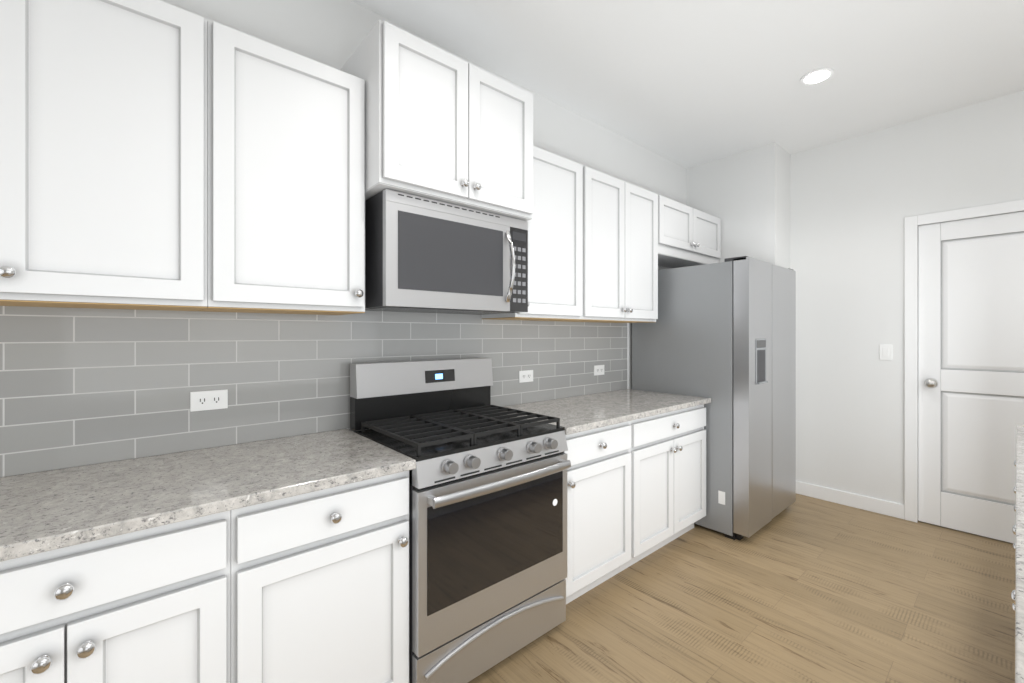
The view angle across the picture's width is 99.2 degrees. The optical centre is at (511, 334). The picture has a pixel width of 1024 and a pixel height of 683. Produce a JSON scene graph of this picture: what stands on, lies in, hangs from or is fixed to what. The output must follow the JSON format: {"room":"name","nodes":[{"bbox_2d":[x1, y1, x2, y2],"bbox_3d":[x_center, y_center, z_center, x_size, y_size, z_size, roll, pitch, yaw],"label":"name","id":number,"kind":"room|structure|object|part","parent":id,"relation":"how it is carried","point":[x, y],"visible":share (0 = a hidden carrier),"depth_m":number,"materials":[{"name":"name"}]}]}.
{"room":"kitchen","nodes":[
{"label":"kitchen","id":0,"kind":"room"},
{"bbox_2d":[13,0,686,475],"bbox_3d":[-0.508,-0.095,2.287,6.480,2.880,0.120,0,0,-41],"label":"wall","id":1,"kind":"structure","parent":0,"point":[331,32],"depth_m":2.06,"materials":[{"name":"paint"}]},
{"bbox_2d":[0,0,206,310],"bbox_3d":[-1.403,-0.550,1.200,0.904,0.930,0.354,0,0,-41],"label":"upper cabinet","id":2,"kind":"object","parent":1,"relation":"attached to","point":[103,154],"visible":1,"depth_m":1.24,"materials":[{"name":"white wood"}]},
{"bbox_2d":[199,20,364,314],"bbox_3d":[-0.864,-0.550,1.666,0.519,0.930,0.354,0,0,-41],"label":"upper cabinet","id":3,"kind":"object","parent":1,"relation":"attached to","point":[285,181],"visible":0.96,"depth_m":1.54,"materials":[{"name":"white wood"}]},
{"bbox_2d":[0,306,626,476],"bbox_3d":[-0.963,0.158,1.809,4.926,0.545,0.008,0,0,-41],"label":"tile backsplash","id":4,"kind":"structure","parent":1,"relation":"attached to","point":[83,386],"depth_m":1.67,"materials":[{"name":"grey tile"}]},
{"bbox_2d":[190,389,227,411],"bbox_3d":[-1.142,0.250,1.644,0.116,0.072,0.007,0,0,-41],"label":"electrical outlet","id":5,"kind":"object","parent":4,"relation":"attached to","point":[208,400],"visible":1,"depth_m":1.64,"materials":[{"name":"white plastic"}]},
{"bbox_2d":[519,370,532,382],"bbox_3d":[0.089,0.262,2.707,0.116,0.072,0.007,0,0,-41],"label":"electrical outlet","id":6,"kind":"object","parent":4,"relation":"attached to","point":[526,376],"visible":1,"depth_m":2.71,"materials":[{"name":"white plastic"}]},
{"bbox_2d":[594,365,603,375],"bbox_3d":[0.638,0.263,3.180,0.116,0.072,0.007,0,0,-41],"label":"electrical outlet","id":7,"kind":"object","parent":4,"relation":"attached to","point":[598,369],"visible":1,"depth_m":3.18,"materials":[{"name":"white plastic"}]},
{"bbox_2d":[341,19,532,220],"bbox_3d":[-0.323,-0.880,2.047,0.796,0.620,0.484,0,0,-41],"label":"upper cabinet","id":8,"kind":"object","parent":1,"relation":"attached to","point":[441,125],"visible":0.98,"depth_m":1.82,"materials":[{"name":"white wood"}]},
{"bbox_2d":[365,189,527,314],"bbox_3d":[-0.317,-0.337,2.067,0.752,0.457,0.459,0,0,-41],"label":"microwave","id":9,"kind":"object","parent":8,"relation":"attached to","point":[424,255],"visible":1,"depth_m":1.86,"materials":[{"name":"grey metal"}]},
{"bbox_2d":[482,146,582,320],"bbox_3d":[0.136,-0.550,2.529,0.527,0.930,0.354,0,0,-41],"label":"upper cabinet","id":10,"kind":"object","parent":1,"relation":"attached to","point":[555,258],"visible":0.44,"depth_m":2.45,"materials":[{"name":"white wood"}]},
{"bbox_2d":[562,166,657,322],"bbox_3d":[0.650,-0.550,2.973,0.829,0.930,0.354,0,0,-41],"label":"upper cabinet","id":11,"kind":"object","parent":1,"relation":"attached to","point":[620,251],"visible":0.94,"depth_m":2.83,"materials":[{"name":"white wood"}]},
{"bbox_2d":[627,323,628,388],"bbox_3d":[0.909,0.158,3.425,0.020,0.545,0.008,0,0,-41],"label":"trim","id":12,"kind":"structure","parent":1,"relation":"attached to","point":[627,355],"depth_m":3.42,"materials":[{"name":"white"}]},
{"bbox_2d":[658,195,720,267],"bbox_3d":[1.349,-0.800,3.576,1.014,0.430,0.354,0,0,-41],"label":"upper cabinet","id":13,"kind":"object","parent":1,"relation":"attached to","point":[688,236],"visible":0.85,"depth_m":3.43,"materials":[{"name":"white wood"}]},
{"bbox_2d":[350,0,1023,168],"bbox_3d":[1.165,-1.575,0.349,6.480,0.080,5.240,0,0,-41],"label":"ceiling","id":14,"kind":"structure","parent":0,"point":[686,84],"depth_m":2.44,"materials":[{"name":"paint"}]},
{"bbox_2d":[800,68,833,84],"bbox_3d":[1.814,-1.530,2.591,0.164,0.010,0.164,0,0,-41],"label":"recessed light","id":15,"kind":"object","parent":14,"relation":"in","point":[816,76],"visible":1,"depth_m":2.58,"materials":[{"name":"white plastic"}]},
{"bbox_2d":[687,142,789,267],"bbox_3d":[1.999,-0.095,3.882,0.360,2.880,0.740,0,0,-41],"label":"wall","id":16,"kind":"structure","parent":0,"point":[744,196],"depth_m":3.65,"materials":[{"name":"paint"}]},
{"bbox_2d":[468,494,1015,682],"bbox_3d":[1.165,1.375,0.349,6.480,0.060,5.240,0,0,-41],"label":"floor","id":17,"kind":"structure","parent":0,"point":[804,589],"depth_m":2.10,"materials":[{"name":"brown wood"}]},
{"bbox_2d":[0,510,230,682],"bbox_3d":[-1.177,0.904,1.183,0.624,0.881,0.652,0,0,-41],"label":"base cabinet","id":18,"kind":"object","parent":17,"relation":"on","point":[151,605],"visible":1,"depth_m":1.03,"materials":[{"name":"white wood"}]},
{"bbox_2d":[0,429,415,561],"bbox_3d":[-0.996,0.447,1.352,1.198,0.032,0.655,0,0,-41],"label":"countertop","id":19,"kind":"structure","parent":18,"relation":"on","point":[44,511],"depth_m":1.25,"materials":[{"name":"stone"}]},
{"bbox_2d":[231,470,408,682],"bbox_3d":[-0.739,0.904,1.562,0.532,0.881,0.652,0,0,-41],"label":"base cabinet","id":20,"kind":"object","parent":17,"relation":"on","point":[319,586],"visible":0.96,"depth_m":1.33,"materials":[{"name":"white wood"}]},
{"bbox_2d":[350,358,570,682],"bbox_3d":[-0.218,0.739,1.953,0.758,1.212,0.693,0,0,-41],"label":"range","id":21,"kind":"object","parent":17,"relation":"on","point":[487,532],"visible":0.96,"depth_m":1.75,"materials":[{"name":"grey metal"}]},
{"bbox_2d":[564,421,630,603],"bbox_3d":[0.258,0.904,2.422,0.564,0.881,0.652,0,0,-41],"label":"base cabinet","id":22,"kind":"object","parent":17,"relation":"on","point":[598,511],"visible":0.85,"depth_m":2.20,"materials":[{"name":"white wood"}]},
{"bbox_2d":[619,404,705,571],"bbox_3d":[0.803,0.904,2.892,0.874,0.881,0.652,0,0,-41],"label":"base cabinet","id":23,"kind":"object","parent":17,"relation":"on","point":[668,475],"visible":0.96,"depth_m":2.63,"materials":[{"name":"white wood"}]},
{"bbox_2d":[498,389,710,434],"bbox_3d":[0.584,0.447,2.716,1.448,0.032,0.655,0,0,-41],"label":"countertop","id":24,"kind":"structure","parent":23,"relation":"on","point":[576,414],"depth_m":2.59,"materials":[{"name":"stone"}]},
{"bbox_2d":[632,256,795,539],"bbox_3d":[1.572,0.423,3.382,0.907,1.844,0.880,0,0,-41],"label":"fridge","id":25,"kind":"object","parent":17,"relation":"on","point":[682,344],"depth_m":2.96,"materials":[{"name":"grey metal"}]},
{"bbox_3d":[1.629,0.401,2.924,0.394,1.784,0.113,0,0,-41],"label":"fridge door","id":26,"kind":"part","parent":25,"relation":"part of","materials":[{"name":"silver metal"}]},
{"bbox_3d":[1.968,0.401,3.229,0.505,1.784,0.095,0,0,-41],"label":"fridge door","id":27,"kind":"part","parent":25,"relation":"part of","materials":[{"name":"silver metal"}]},
{"bbox_2d":[1010,590,1014,603],"bbox_3d":[1.278,0.904,0.684,0.489,0.881,0.652,0,0,-41],"label":"base cabinet","id":28,"kind":"object","parent":17,"relation":"on","point":[1012,595],"visible":0.35,"depth_m":0.92,"materials":[{"name":"silver metal"}]},
{"bbox_2d":[1012,524,1015,613],"bbox_3d":[1.649,0.904,1.004,0.489,0.881,0.652,0,0,-41],"label":"base cabinet","id":29,"kind":"object","parent":17,"relation":"on","point":[1014,532],"visible":0.12,"depth_m":1.24,"materials":[{"name":"silver metal"}]},
{"bbox_2d":[1015,425,1023,682],"bbox_3d":[1.478,0.447,0.828,3.000,0.032,0.680,0,0,-41],"label":"countertop","id":30,"kind":"structure","parent":29,"relation":"on","point":[1019,617],"depth_m":0.83,"materials":[{"name":"stone"}]},
{"bbox_2d":[1013,485,1015,551],"bbox_3d":[2.020,0.904,1.325,0.489,0.881,0.652,0,0,-41],"label":"base cabinet","id":31,"kind":"object","parent":17,"relation":"on","point":[1014,544],"visible":0.15,"depth_m":1.44,"materials":[{"name":"silver metal"}]},
{"bbox_2d":[790,90,1023,504],"bbox_3d":[3.572,-0.095,2.427,0.120,2.880,5.000,0,0,-41],"label":"wall","id":32,"kind":"structure","parent":0,"point":[855,201],"depth_m":3.33,"materials":[{"name":"paint"}]},
{"bbox_2d":[796,481,903,518],"bbox_3d":[2.609,1.292,3.437,0.017,0.105,0.731,0,0,-41],"label":"baseboard","id":33,"kind":"structure","parent":32,"relation":"attached to","point":[884,507],"depth_m":3.38,"materials":[{"name":"white wood"}]},
{"bbox_2d":[879,344,891,359],"bbox_3d":[2.783,0.135,3.243,0.008,0.116,0.072,0,0,-41],"label":"light switch","id":34,"kind":"object","parent":32,"relation":"attached to","point":[885,351],"visible":1,"depth_m":3.24,"materials":[{"name":"white plastic"}]},
{"bbox_2d":[904,199,1023,522],"bbox_3d":[3.221,0.249,2.821,0.136,2.191,1.002,0,0,-41],"label":"door frame","id":35,"kind":"structure","parent":32,"relation":"attached to","point":[912,224],"depth_m":3.12,"materials":[{"name":"white wood"}]},
{"bbox_2d":[918,211,1023,542],"bbox_3d":[3.175,0.281,2.782,0.108,2.112,0.860,0,0,-41],"label":"door","id":36,"kind":"structure","parent":32,"relation":"in","point":[970,344],"depth_m":2.92,"materials":[{"name":"white wood"}]}
]}

